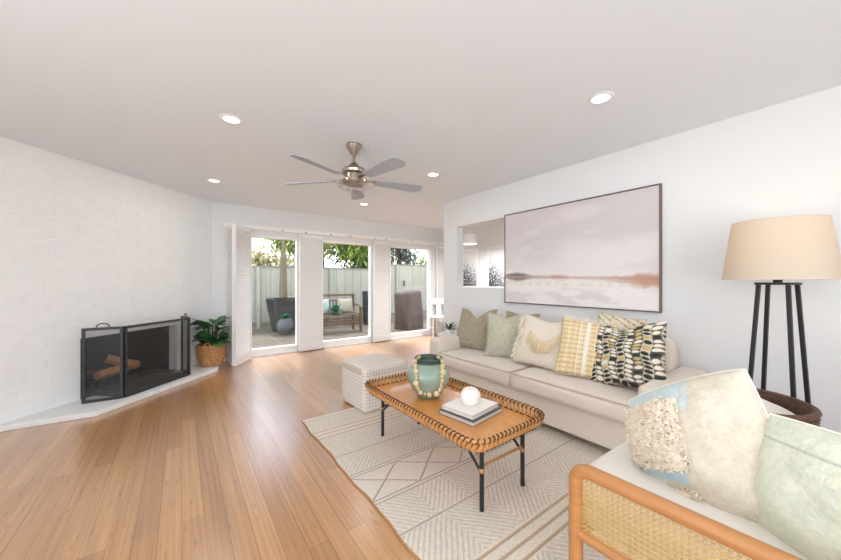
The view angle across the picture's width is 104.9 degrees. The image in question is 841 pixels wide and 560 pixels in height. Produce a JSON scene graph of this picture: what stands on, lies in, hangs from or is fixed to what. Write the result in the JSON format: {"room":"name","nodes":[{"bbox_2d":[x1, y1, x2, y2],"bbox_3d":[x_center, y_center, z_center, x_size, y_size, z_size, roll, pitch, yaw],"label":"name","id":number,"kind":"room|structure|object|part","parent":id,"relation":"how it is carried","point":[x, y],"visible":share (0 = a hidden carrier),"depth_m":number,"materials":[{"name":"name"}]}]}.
{"room":"living room","nodes":[
{"label":"living room","id":0,"kind":"room"},
{"bbox_2d":[0,136,211,423],"bbox_3d":[-3.499,0.015,3.044,0.122,2.440,3.776,0,0,9],"label":"wall","id":1,"kind":"structure","parent":0,"point":[83,244],"depth_m":3.21,"materials":[{"name":"white paint"}]},
{"bbox_2d":[80,326,185,398],"bbox_3d":[-3.418,0.807,3.788,0.780,0.855,1.200,0,0,9],"label":"firebox","id":2,"kind":"object","parent":1,"relation":"in","point":[150,347],"depth_m":3.97,"materials":[{"name":"black metal"}]},
{"bbox_2d":[80,365,114,380],"bbox_3d":[-3.670,1.044,3.704,0.088,0.089,0.440,0,0,9],"label":"log","id":3,"kind":"object","parent":2,"relation":"on","point":[89,374],"visible":0.32,"depth_m":3.60,"materials":[{"name":"brown wood"}]},
{"bbox_2d":[93,365,129,379],"bbox_3d":[-3.538,1.038,3.705,0.101,0.106,0.340,0,0,2],"label":"log","id":4,"kind":"object","parent":2,"relation":"on","point":[111,371],"visible":0.76,"depth_m":3.62,"materials":[{"name":"brown wood"}]},
{"bbox_2d":[103,354,136,368],"bbox_3d":[-3.541,0.952,3.816,0.096,0.214,0.295,0,0,38],"label":"log","id":5,"kind":"object","parent":4,"relation":"on","point":[110,359],"visible":0.73,"depth_m":3.76,"materials":[{"name":"brown wood"}]},
{"bbox_3d":[-3.566,1.120,3.780,0.239,0.114,0.560,0,0,9],"label":"fire grate","id":6,"kind":"part","parent":2,"relation":"part of","materials":[{"name":"black metal"}]},
{"bbox_2d":[115,360,139,370],"bbox_3d":[-3.578,1.042,3.943,0.092,0.107,0.221,0,0,16],"label":"log","id":7,"kind":"object","parent":2,"relation":"on","point":[137,365],"visible":0.18,"depth_m":4.01,"materials":[{"name":"brown wood"}]},
{"bbox_2d":[0,334,438,559],"bbox_3d":[0.156,1.295,2.365,7.860,0.120,8.220,0,0,-36],"label":"floor","id":8,"kind":"structure","parent":0,"point":[223,464],"depth_m":2.02,"materials":[{"name":"brown wood"}]},
{"bbox_2d":[0,364,218,431],"bbox_3d":[-3.083,1.212,3.737,0.496,0.045,2.396,0,0,9],"label":"raised hearth","id":9,"kind":"object","parent":8,"relation":"on","point":[75,410],"visible":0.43,"depth_m":3.04,"materials":[{"name":"white stone"}]},
{"bbox_2d":[81,313,189,403],"bbox_3d":[-3.090,0.803,3.692,0.278,0.775,1.174,0,0,6],"label":"fireplace screen","id":10,"kind":"object","parent":9,"relation":"on","point":[123,329],"visible":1,"depth_m":3.29,"materials":[{"name":"grey metal"}]},
{"bbox_3d":[-3.151,0.825,3.205,0.305,0.730,0.020,0,0,-31],"label":"panel","id":11,"kind":"part","parent":10,"relation":"part of","materials":[{"name":"grey metal"}]},
{"bbox_3d":[-2.968,0.825,3.687,0.020,0.730,0.801,0,0,7],"label":"panel","id":12,"kind":"part","parent":10,"relation":"part of","materials":[{"name":"grey metal"}]},
{"bbox_3d":[-3.045,0.825,4.187,0.309,0.730,0.020,0,0,38],"label":"panel","id":13,"kind":"part","parent":10,"relation":"part of","materials":[{"name":"grey metal"}]},
{"bbox_2d":[195,343,226,366],"bbox_3d":[-2.962,1.018,4.575,0.370,0.342,0.370,0,0,41],"label":"basket","id":14,"kind":"object","parent":9,"relation":"on","point":[206,356],"visible":0.89,"depth_m":4.44,"materials":[{"name":"wicker"}]},
{"bbox_2d":[190,315,230,347],"bbox_3d":[-2.966,0.829,4.574,0.519,0.652,0.570,0,0,-36],"label":"rubber plant","id":15,"kind":"object","parent":14,"relation":"in","point":[204,336],"visible":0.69,"depth_m":4.52,"materials":[{"name":"green plant"}]},
{"bbox_2d":[342,353,406,412],"bbox_3d":[-0.474,1.014,3.305,0.514,0.441,0.498,0,0,-39],"label":"ottoman","id":16,"kind":"object","parent":8,"relation":"on","point":[356,371],"visible":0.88,"depth_m":3.12,"materials":[{"name":"fabric"}]},
{"bbox_3d":[-0.474,0.850,3.305,0.514,0.112,0.498,0,0,-39],"label":"lid","id":17,"kind":"part","parent":16,"relation":"part of","materials":[{"name":"fabric"}]},
{"bbox_2d":[429,298,443,337],"bbox_3d":[0.432,0.816,7.167,0.420,0.841,0.449,0,0,-6],"label":"dining chair","id":18,"kind":"object","parent":8,"relation":"on","point":[438,301],"visible":0.69,"depth_m":7.35,"materials":[{"name":"white wood"}]},
{"bbox_3d":[0.233,0.825,7.335,0.046,0.823,0.061,0,0,-29],"label":"leg","id":19,"kind":"part","parent":18,"relation":"part of","materials":[{"name":"white wood"}]},
{"bbox_3d":[0.271,1.020,6.952,0.027,0.432,0.058,0,0,10],"label":"leg","id":20,"kind":"part","parent":18,"relation":"part of","materials":[{"name":"white wood"}]},
{"bbox_3d":[0.433,0.785,7.157,0.420,0.040,0.400,0,0,-6],"label":"seat","id":21,"kind":"part","parent":18,"relation":"part of","materials":[{"name":"white wood"}]},
{"bbox_3d":[0.409,0.465,7.376,0.370,0.140,0.030,0,0,-6],"label":"rail","id":22,"kind":"part","parent":18,"relation":"part of","materials":[{"name":"white wood"}]},
{"bbox_2d":[437,332,456,336],"bbox_3d":[0.410,0.987,4.529,0.350,0.497,0.350,0,0,-36],"label":"round side table","id":23,"kind":"object","parent":8,"relation":"on","point":[440,333],"visible":0.25,"depth_m":4.47,"materials":[{"name":"white"}]},
{"bbox_2d":[440,322,456,333],"bbox_3d":[0.407,0.652,4.534,0.283,0.172,0.276,0,0,18],"label":"potted succulent","id":24,"kind":"object","parent":23,"relation":"on","point":[449,330],"visible":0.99,"depth_m":4.50,"materials":[{"name":"white ceramic"}]},
{"bbox_2d":[301,406,645,559],"bbox_3d":[0.379,1.230,2.396,1.795,0.010,2.416,0,0,-36],"label":"area rug","id":25,"kind":"object","parent":8,"relation":"on","point":[422,483],"visible":0.48,"depth_m":1.94,"materials":[{"name":"fabric"}]},
{"bbox_2d":[365,372,544,511],"bbox_3d":[0.156,1.005,2.243,0.653,0.438,1.253,0,0,-37],"label":"coffee table","id":26,"kind":"object","parent":25,"relation":"on","point":[510,424],"visible":0.83,"depth_m":1.97,"materials":[{"name":"wicker"}]},
{"bbox_3d":[-0.299,1.042,2.552,0.025,0.364,0.025,0,0,-37],"label":"leg","id":27,"kind":"part","parent":26,"relation":"part of","materials":[{"name":"black metal"}]},
{"bbox_2d":[407,354,449,398],"bbox_3d":[0.059,0.697,2.365,0.314,0.282,0.314,0,0,-36],"label":"ceramic vase","id":28,"kind":"object","parent":26,"relation":"on","point":[428,365],"visible":0.77,"depth_m":2.27,"materials":[{"name":"green ceramic"}]},
{"bbox_2d":[413,355,445,396],"bbox_3d":[0.062,0.668,2.267,0.229,0.270,0.144,0,0,-1],"label":"bead garland","id":29,"kind":"object","parent":28,"relation":"hanging from","point":[436,393],"visible":1,"depth_m":2.23,"materials":[{"name":"brown wood"}]},
{"bbox_2d":[439,407,501,426],"bbox_3d":[0.321,0.825,2.054,0.310,0.026,0.265,0,0,-44],"label":"book","id":30,"kind":"object","parent":26,"relation":"on","point":[497,410],"visible":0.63,"depth_m":1.95,"materials":[{"name":"grey paper"}]},
{"bbox_2d":[442,397,497,419],"bbox_3d":[0.320,0.798,2.068,0.235,0.026,0.280,0,0,45],"label":"book","id":31,"kind":"object","parent":30,"relation":"on","point":[456,406],"visible":0.7,"depth_m":2.01,"materials":[{"name":"white paper"}]},
{"bbox_2d":[460,387,480,405],"bbox_3d":[0.319,0.735,2.063,0.130,0.101,0.127,0,0,-36],"label":"candle holder","id":32,"kind":"object","parent":31,"relation":"on","point":[470,396],"visible":1,"depth_m":2.02,"materials":[{"name":"white ceramic"}]},
{"bbox_3d":[0.326,1.042,1.721,0.025,0.364,0.025,0,0,-37],"label":"leg","id":33,"kind":"part","parent":26,"relation":"part of","materials":[{"name":"black metal"}]},
{"bbox_3d":[0.611,1.042,1.935,0.025,0.364,0.025,0,0,-37],"label":"leg","id":34,"kind":"part","parent":26,"relation":"part of","materials":[{"name":"black metal"}]},
{"bbox_2d":[430,315,706,449],"bbox_3d":[1.131,0.815,3.123,0.910,0.816,2.372,0,0,-36],"label":"sofa","id":35,"kind":"object","parent":25,"relation":"on","point":[586,409],"visible":0.35,"depth_m":2.53,"materials":[{"name":"beige fabric"}]},
{"bbox_3d":[0.491,0.919,3.998,0.852,0.511,0.202,0,0,-36],"label":"arm","id":36,"kind":"part","parent":35,"relation":"part of","materials":[{"name":"beige fabric"}]},
{"bbox_2d":[457,308,497,351],"bbox_3d":[0.641,0.563,3.809,0.226,0.494,0.563,0,0,-40],"label":"throw pillow","id":37,"kind":"object","parent":35,"relation":"on","point":[472,331],"visible":0.73,"depth_m":3.73,"materials":[{"name":"fabric"}]},
{"bbox_2d":[439,348,531,384],"bbox_3d":[0.765,0.875,3.467,0.730,0.180,1.022,0,0,-36],"label":"seat cushion","id":38,"kind":"object","parent":35,"relation":"on","point":[472,363],"depth_m":3.21,"materials":[{"name":"beige fabric"}]},
{"bbox_2d":[484,313,523,357],"bbox_3d":[0.888,0.572,3.390,0.406,0.447,0.214,0,0,24],"label":"throw pillow","id":39,"kind":"object","parent":35,"relation":"on","point":[502,332],"visible":0.79,"depth_m":3.35,"materials":[{"name":"fabric"}]},
{"bbox_2d":[506,310,540,317],"bbox_3d":[1.042,0.547,3.405,0.171,0.438,0.432,0,0,-33],"label":"throw pillow","id":40,"kind":"object","parent":35,"relation":"on","point":[509,313],"visible":0.07,"depth_m":3.51,"materials":[{"name":"fabric"}]},
{"bbox_2d":[509,314,561,370],"bbox_3d":[1.124,0.566,2.970,0.270,0.479,0.592,0,0,-40],"label":"throw pillow","id":41,"kind":"object","parent":35,"relation":"on","point":[538,343],"visible":0.78,"depth_m":2.96,"materials":[{"name":"fabric"}]},
{"bbox_2d":[511,366,637,421],"bbox_3d":[1.353,0.875,2.671,0.730,0.180,1.022,0,0,-36],"label":"seat cushion","id":42,"kind":"object","parent":35,"relation":"on","point":[599,401],"depth_m":2.43,"materials":[{"name":"beige fabric"}]},
{"bbox_2d":[553,314,622,378],"bbox_3d":[1.379,0.550,2.661,0.497,0.521,0.252,0,0,35],"label":"throw pillow","id":43,"kind":"object","parent":35,"relation":"on","point":[576,355],"visible":0.66,"depth_m":2.65,"materials":[{"name":"fabric"}]},
{"bbox_2d":[598,311,646,330],"bbox_3d":[1.595,0.512,2.642,0.411,0.514,0.168,0,0,42],"label":"throw pillow","id":44,"kind":"object","parent":35,"relation":"on","point":[628,323],"visible":0.17,"depth_m":2.62,"materials":[{"name":"fabric"}]},
{"bbox_2d":[591,322,666,387],"bbox_3d":[1.549,0.553,2.429,0.274,0.531,0.579,0,0,-35],"label":"throw pillow","id":45,"kind":"object","parent":35,"relation":"on","point":[635,357],"visible":0.95,"depth_m":2.33,"materials":[{"name":"fabric"}]},
{"bbox_2d":[665,336,674,372],"bbox_3d":[1.631,0.613,2.876,0.226,0.411,1.030,0,0,-36],"label":"cushion","id":46,"kind":"object","parent":35,"relation":"on","point":[670,345],"depth_m":2.46,"materials":[{"name":"beige fabric"}]},
{"bbox_3d":[1.780,0.919,2.253,0.852,0.511,0.202,0,0,-36],"label":"arm","id":47,"kind":"part","parent":35,"relation":"part of","materials":[{"name":"beige fabric"}]},
{"bbox_2d":[568,442,808,559],"bbox_3d":[1.063,0.794,0.985,0.664,0.858,1.024,0,0,-36],"label":"armchair","id":48,"kind":"object","parent":25,"relation":"on","point":[610,495],"visible":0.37,"depth_m":1.01,"materials":[{"name":"beige wicker"}]},
{"bbox_3d":[0.802,0.890,0.816,0.038,0.036,0.800,0,0,-36],"label":"rail","id":49,"kind":"part","parent":48,"relation":"part of","materials":[{"name":"brown wood"}]},
{"bbox_2d":[623,368,768,522],"bbox_3d":[0.999,0.583,1.159,0.492,0.577,0.315,0,0,42],"label":"throw pillow","id":50,"kind":"object","parent":48,"relation":"on","point":[701,436],"visible":0.8,"depth_m":1.07,"materials":[{"name":"fabric"}]},
{"bbox_2d":[755,413,840,559],"bbox_3d":[1.121,0.599,0.793,0.254,0.370,0.491,0,0,-22],"label":"throw pillow","id":51,"kind":"object","parent":48,"relation":"on","point":[798,478],"visible":0.84,"depth_m":0.87,"materials":[{"name":"fabric"}]},
{"bbox_2d":[721,214,840,403],"bbox_3d":[2.135,0.439,1.931,0.494,1.592,0.494,0,0,-24],"label":"floor lamp","id":52,"kind":"object","parent":8,"relation":"on","point":[794,247],"visible":0.93,"depth_m":1.82,"materials":[{"name":"fabric"}]},
{"bbox_3d":[2.015,0.629,1.976,0.107,1.212,0.026,0,0,21],"label":"leg","id":53,"kind":"part","parent":52,"relation":"part of","materials":[{"name":"black"}]},
{"bbox_3d":[2.181,0.629,2.052,0.026,1.212,0.107,0,0,21],"label":"leg","id":54,"kind":"part","parent":52,"relation":"part of","materials":[{"name":"black metal"}]},
{"bbox_3d":[2.135,0.016,1.931,0.154,0.014,0.154,0,0,-24],"label":"plate","id":55,"kind":"part","parent":52,"relation":"part of","materials":[{"name":"black metal"}]},
{"bbox_3d":[2.135,-0.010,1.931,0.494,0.005,0.494,0,0,-24],"label":"shade trim","id":56,"kind":"part","parent":52,"relation":"part of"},
{"bbox_3d":[2.135,-0.182,1.931,0.490,0.349,0.490,0,0,-24],"label":"lamp shade","id":57,"kind":"part","parent":52,"relation":"part of","materials":[{"name":"fabric"}]},
{"bbox_3d":[2.135,-0.355,1.931,0.405,0.005,0.405,0,0,-24],"label":"shade trim","id":58,"kind":"part","parent":52,"relation":"part of","materials":[{"name":"beige fabric"}]},
{"bbox_3d":[2.090,0.629,1.811,0.026,1.212,0.107,0,0,21],"label":"leg","id":59,"kind":"part","parent":52,"relation":"part of","materials":[{"name":"black metal"}]},
{"bbox_3d":[2.256,0.629,1.886,0.107,1.212,0.026,0,0,21],"label":"leg","id":60,"kind":"part","parent":52,"relation":"part of","materials":[{"name":"black"}]},
{"bbox_2d":[756,388,821,426],"bbox_3d":[1.739,0.925,1.719,0.501,0.619,0.501,0,0,-3],"label":"wicker basket","id":61,"kind":"object","parent":8,"relation":"on","point":[805,412],"visible":0.05,"depth_m":1.67,"materials":[{"name":"brown wicker"}]},
{"bbox_2d":[761,398,794,414],"bbox_3d":[1.720,0.681,1.699,0.291,0.109,0.334,0,0,-36],"label":"throw blanket","id":62,"kind":"object","parent":61,"relation":"in","point":[770,407],"visible":0.08,"depth_m":1.68,"materials":[{"name":"beige fabric"}]},
{"bbox_2d":[212,202,443,341],"bbox_3d":[-1.204,0.015,6.420,5.150,2.440,0.120,0,0,-36],"label":"wall","id":63,"kind":"structure","parent":0,"point":[221,212],"depth_m":5.62,"materials":[{"name":"white paint"}]},
{"bbox_2d":[231,234,298,357],"bbox_3d":[-2.564,0.240,5.391,1.040,1.990,0.140,0,0,-36],"label":"window","id":64,"kind":"structure","parent":63,"relation":"in","point":[274,350],"depth_m":5.61,"materials":[{"name":"white wood"}]},
{"bbox_2d":[226,224,233,365],"bbox_3d":[-2.829,0.200,4.791,0.028,2.040,0.402,0,0,-43],"label":"window shutter","id":65,"kind":"object","parent":64,"relation":"attached to","point":[229,229],"visible":0.98,"depth_m":4.75,"materials":[{"name":"white wood"}]},
{"bbox_2d":[234,224,251,365],"bbox_3d":[-2.672,0.200,4.873,0.029,2.040,0.470,0,0,-2],"label":"window shutter","id":66,"kind":"object","parent":64,"relation":"attached to","point":[242,241],"visible":1,"depth_m":4.85,"materials":[{"name":"white wood"}]},
{"bbox_2d":[299,234,322,351],"bbox_3d":[-1.937,0.200,5.727,0.424,2.040,0.029,0,0,-41],"label":"window shutter","id":67,"kind":"object","parent":63,"relation":"attached to","point":[310,246],"visible":1,"depth_m":5.72,"materials":[{"name":"white wood"}]},
{"bbox_2d":[222,223,443,245],"bbox_3d":[-1.220,-0.860,6.282,4.500,0.060,0.082,0,0,-36],"label":"track","id":68,"kind":"object","parent":63,"relation":"attached to","point":[263,228],"visible":0.8,"depth_m":5.92,"materials":[{"name":"white metal"}]},
{"bbox_2d":[253,320,424,346],"bbox_3d":[-2.160,1.334,8.312,12.400,0.002,4.040,0,0,-36],"label":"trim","id":69,"kind":"structure","parent":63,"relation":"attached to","point":[424,320],"depth_m":7.91,"materials":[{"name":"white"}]},
{"bbox_2d":[323,240,371,348],"bbox_3d":[-1.413,0.240,6.241,1.060,1.990,0.140,0,0,-36],"label":"window","id":70,"kind":"structure","parent":63,"relation":"in","point":[363,339],"depth_m":6.42,"materials":[{"name":"white wood"}]},
{"bbox_2d":[373,240,390,341],"bbox_3d":[-0.781,0.200,6.580,0.412,2.040,0.028,0,0,-41],"label":"window shutter","id":71,"kind":"object","parent":63,"relation":"attached to","point":[381,249],"visible":1,"depth_m":6.57,"materials":[{"name":"white wood"}]},
{"bbox_2d":[391,245,430,339],"bbox_3d":[-0.235,0.240,7.111,1.130,1.990,0.140,0,0,-36],"label":"window","id":72,"kind":"structure","parent":63,"relation":"in","point":[417,333],"depth_m":7.33,"materials":[{"name":"white wood"}]},
{"bbox_2d":[436,245,443,333],"bbox_3d":[0.536,0.200,7.574,0.420,2.040,0.028,0,0,-36],"label":"window shutter","id":73,"kind":"object","parent":63,"relation":"attached to","point":[439,249],"visible":0.42,"depth_m":7.51,"materials":[{"name":"white"}]},
{"bbox_2d":[0,0,840,229],"bbox_3d":[0.150,-1.265,2.373,7.860,0.120,8.240,0,0,-36],"label":"ceiling","id":74,"kind":"structure","parent":0,"point":[481,95],"depth_m":1.98,"materials":[{"name":"white paint"}]},
{"bbox_2d":[206,179,221,182],"bbox_3d":[-2.477,-1.201,3.877,0.158,0.006,0.158,0,0,-36],"label":"recessed light","id":75,"kind":"object","parent":74,"relation":"in","point":[209,180],"visible":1,"depth_m":3.86,"materials":[{"name":"white"}]},
{"bbox_2d":[219,114,242,124],"bbox_3d":[-1.408,-1.201,2.404,0.158,0.006,0.158,0,0,-36],"label":"recessed light","id":76,"kind":"object","parent":74,"relation":"in","point":[229,118],"visible":1,"depth_m":2.40,"materials":[{"name":"white"}]},
{"bbox_2d":[285,142,421,199],"bbox_3d":[-0.550,-1.002,2.845,1.263,0.404,1.250,0,0,-36],"label":"ceiling fan","id":77,"kind":"object","parent":74,"relation":"hanging from","point":[353,173],"visible":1,"depth_m":2.80,"materials":[{"name":"silver metal"}]},
{"bbox_3d":[-1.009,-0.893,2.938,0.475,0.039,0.141,0,0,11],"label":"blade","id":78,"kind":"part","parent":77,"relation":"part of","materials":[{"name":"grey wood"}]},
{"bbox_3d":[-0.793,-0.893,2.484,0.141,0.039,0.475,0,0,29],"label":"blade","id":79,"kind":"part","parent":77,"relation":"part of","materials":[{"name":"grey wood"}]},
{"bbox_3d":[-0.644,-0.893,3.283,0.141,0.039,0.475,0,0,-7],"label":"blade","id":80,"kind":"part","parent":77,"relation":"part of","materials":[{"name":"grey wood"}]},
{"bbox_3d":[-0.295,-0.893,2.549,0.141,0.039,0.475,0,0,-43],"label":"blade","id":81,"kind":"part","parent":77,"relation":"part of","materials":[{"name":"grey wood"}]},
{"bbox_3d":[-0.203,-0.893,3.043,0.475,0.039,0.141,0,0,-25],"label":"blade","id":82,"kind":"part","parent":77,"relation":"part of","materials":[{"name":"grey wood"}]},
{"bbox_2d":[426,172,439,176],"bbox_3d":[0.144,-1.201,3.649,0.158,0.006,0.158,0,0,-36],"label":"recessed light","id":83,"kind":"object","parent":74,"relation":"in","point":[430,174],"visible":1,"depth_m":3.64,"materials":[{"name":"white"}]},
{"bbox_2d":[463,234,476,244],"bbox_3d":[0.927,-0.947,6.067,0.260,0.514,0.260,0,0,-36],"label":"pendant lamp","id":84,"kind":"object","parent":74,"relation":"hanging from","point":[469,239],"visible":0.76,"depth_m":5.97,"materials":[{"name":"white"}]},
{"bbox_2d":[587,91,614,104],"bbox_3d":[1.188,-1.201,2.127,0.158,0.006,0.158,0,0,-36],"label":"recessed light","id":85,"kind":"object","parent":74,"relation":"in","point":[605,96],"visible":1,"depth_m":2.11,"materials":[{"name":"white"}]},
{"bbox_2d":[463,222,503,286],"bbox_3d":[2.583,0.015,5.525,0.120,2.440,5.820,0,0,-36],"label":"wall","id":86,"kind":"structure","parent":0,"point":[492,235],"depth_m":7.04,"materials":[{"name":"white paint"}]},
{"bbox_2d":[463,248,478,286],"bbox_3d":[1.131,-0.285,7.361,0.034,0.880,0.500,0,0,-36],"label":"window","id":87,"kind":"structure","parent":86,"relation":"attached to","point":[470,256],"depth_m":7.31,"materials":[{"name":"glass"}]},
{"bbox_2d":[487,245,503,287],"bbox_3d":[1.594,-0.285,6.734,0.034,0.880,0.500,0,0,-36],"label":"window","id":88,"kind":"structure","parent":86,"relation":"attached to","point":[495,255],"depth_m":6.75,"materials":[{"name":"glass"}]},
{"bbox_2d":[444,85,840,432],"bbox_3d":[2.193,0.015,2.620,0.120,2.440,6.010,0,0,-36],"label":"wall","id":89,"kind":"structure","parent":0,"point":[784,158],"depth_m":2.43,"materials":[{"name":"white paint"}]},
{"bbox_2d":[504,183,661,312],"bbox_3d":[1.541,-0.276,3.371,0.034,1.090,1.635,0,0,-36],"label":"framed painting","id":90,"kind":"object","parent":89,"relation":"attached to","point":[602,251],"visible":1,"depth_m":3.17,"materials":[{"name":"paint"}]},
{"label":"outside","id":91,"kind":"structure","parent":0,"visible":0},
{"bbox_2d":[252,315,426,348],"bbox_3d":[-2.120,1.385,8.342,12.500,0.100,4.060,0,0,-36],"label":"floor","id":92,"kind":"structure","parent":91,"point":[258,341],"depth_m":8.21,"materials":[{"name":"concrete"}]},
{"bbox_2d":[266,299,294,332],"bbox_3d":[-3.638,0.905,8.563,0.657,0.860,0.657,0,0,44],"label":"square planter","id":93,"kind":"object","parent":92,"relation":"on","point":[276,308],"visible":0.57,"depth_m":8.34,"materials":[{"name":"grey"}]},
{"bbox_2d":[264,240,294,300],"bbox_3d":[-3.632,-0.285,8.561,0.935,1.621,0.923,0,0,-36],"label":"trunk","id":94,"kind":"object","parent":93,"relation":"on","point":[283,264],"visible":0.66,"depth_m":8.50,"materials":[{"name":"brown wood"}]},
{"bbox_2d":[277,313,293,335],"bbox_3d":[-3.354,1.071,8.027,0.411,0.528,0.411,0,0,-36],"label":"ribbed pot","id":95,"kind":"object","parent":92,"relation":"on","point":[285,325],"visible":1,"depth_m":7.90,"materials":[{"name":"grey ceramic"}]},
{"bbox_2d":[252,266,367,328],"bbox_3d":[-4.791,0.455,8.803,8.750,1.760,0.135,0,0,-36],"label":"wooden fence","id":96,"kind":"object","parent":92,"relation":"on","point":[265,279],"visible":0.23,"depth_m":9.56,"materials":[{"name":"paint"}]},
{"bbox_3d":[-4.495,0.475,8.949,0.090,1.720,0.019,0,0,-36],"label":"post","id":97,"kind":"part","parent":96,"relation":"part of","materials":[{"name":"paint"}]},
{"bbox_3d":[-4.777,1.175,8.784,8.750,0.080,0.049,0,0,-36],"label":"rail","id":98,"kind":"part","parent":96,"relation":"part of","materials":[{"name":"grey wood"}]},
{"bbox_3d":[-4.806,-0.406,8.823,8.750,0.039,0.085,0,0,-36],"label":"rail","id":99,"kind":"part","parent":96,"relation":"part of","materials":[{"name":"white wood"}]},
{"bbox_3d":[-2.806,0.475,10.197,0.090,1.720,0.019,0,0,-36],"label":"post","id":100,"kind":"part","parent":96,"relation":"part of","materials":[{"name":"paint"}]},
{"bbox_2d":[323,294,361,330],"bbox_3d":[-2.247,0.845,8.463,1.300,0.980,0.634,0,0,-33],"label":"garden bench","id":101,"kind":"object","parent":92,"relation":"on","point":[324,295],"visible":0.45,"depth_m":8.51,"materials":[{"name":"brown wood"}]},
{"bbox_2d":[323,299,329,313],"bbox_3d":[-2.563,0.675,8.387,0.425,0.394,0.160,0,0,-36],"label":"cushion","id":102,"kind":"object","parent":101,"relation":"on","point":[325,302],"visible":0.44,"depth_m":8.40,"materials":[{"name":"fabric"}]},
{"bbox_2d":[328,303,344,314],"bbox_3d":[-2.202,0.735,8.397,0.432,0.295,0.496,0,0,20],"label":"leafy potted plant","id":103,"kind":"object","parent":101,"relation":"on","point":[335,310],"visible":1,"depth_m":8.32,"materials":[{"name":"green plant"}]},
{"bbox_3d":[-2.402,0.570,8.698,1.240,0.430,0.030,0,0,-33],"label":"backrest","id":104,"kind":"part","parent":101,"relation":"part of","materials":[{"name":"brown wood"}]},
{"bbox_2d":[338,298,353,312],"bbox_3d":[-2.032,0.675,8.779,0.430,0.394,0.161,0,0,-33],"label":"cushion","id":105,"kind":"object","parent":101,"relation":"on","point":[346,304],"visible":0.88,"depth_m":8.74,"materials":[{"name":"fabric"}]},
{"bbox_3d":[-1.888,0.845,9.044,0.060,0.980,0.060,0,0,-33],"label":"leg","id":106,"kind":"part","parent":101,"relation":"part of","materials":[{"name":"brown wood"}]},
{"bbox_3d":[-1.590,1.005,8.594,0.060,0.660,0.060,0,0,-33],"label":"leg","id":107,"kind":"part","parent":101,"relation":"part of","materials":[{"name":"brown wood"}]},
{"bbox_2d":[362,291,367,324],"bbox_3d":[-1.549,0.825,10.044,0.520,1.020,0.520,0,0,-36],"label":"round planter","id":108,"kind":"object","parent":92,"relation":"on","point":[364,293],"visible":0.27,"depth_m":9.84,"materials":[{"name":"grey"}]},
{"bbox_2d":[394,290,422,329],"bbox_3d":[-0.334,0.790,9.080,0.610,1.050,0.807,0,0,36],"label":"grill cover","id":109,"kind":"object","parent":92,"relation":"on","point":[408,304],"visible":1,"depth_m":8.80,"materials":[{"name":"brown fabric"}]},
{"bbox_2d":[391,264,426,317],"bbox_3d":[0.210,0.365,12.477,3.640,1.940,0.165,0,0,-36],"label":"wooden fence","id":110,"kind":"object","parent":92,"relation":"on","point":[403,277],"visible":0.29,"depth_m":12.03,"materials":[{"name":"paint"}]},
{"bbox_3d":[-0.827,0.385,11.658,0.090,1.900,0.019,0,0,-36],"label":"post","id":111,"kind":"part","parent":110,"relation":"part of","materials":[{"name":"paint"}]},
{"bbox_3d":[0.186,-0.586,12.509,3.640,0.039,0.085,0,0,-36],"label":"rail","id":112,"kind":"part","parent":110,"relation":"part of","materials":[{"name":"white wood"}]},
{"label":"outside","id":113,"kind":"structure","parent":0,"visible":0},
{"bbox_3d":[-16.768,1.495,31.126,90.000,0.280,50.000,0,0,-36],"label":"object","id":114,"kind":"structure","parent":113,"visible":0},
{"bbox_2d":[252,239,294,266],"bbox_3d":[-5.100,-0.042,10.678,4.068,2.805,2.552,0,0,-36],"label":"shrub","id":115,"kind":"object","parent":114,"relation":"on","point":[265,259],"visible":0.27,"depth_m":10.43,"materials":[{"name":"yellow plant"}]},
{"bbox_2d":[263,239,367,267],"bbox_3d":[-3.808,-1.118,12.236,3.871,4.952,4.308,0,0,39],"label":"tree","id":116,"kind":"object","parent":114,"relation":"on","point":[291,244],"visible":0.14,"depth_m":12.07,"materials":[{"name":"green plant"}]},
{"bbox_2d":[324,245,399,268],"bbox_3d":[-2.547,-0.974,14.196,3.616,4.664,4.233,0,0,-14],"label":"tree","id":117,"kind":"object","parent":114,"relation":"on","point":[359,253],"visible":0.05,"depth_m":13.17,"materials":[{"name":"green plant"}]},
{"bbox_2d":[391,248,423,264],"bbox_3d":[-0.804,-0.580,13.304,2.176,3.877,1.888,0,0,-36],"label":"tree","id":118,"kind":"object","parent":114,"relation":"on","point":[402,257],"visible":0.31,"depth_m":13.20,"materials":[{"name":"green plant"}]},
{"bbox_2d":[391,249,426,264],"bbox_3d":[0.699,-0.393,15.836,7.314,3.506,3.801,0,0,-36],"label":"hedge","id":119,"kind":"object","parent":114,"relation":"on","point":[421,261],"visible":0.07,"depth_m":15.16,"materials":[{"name":"green plant"}]}
]}

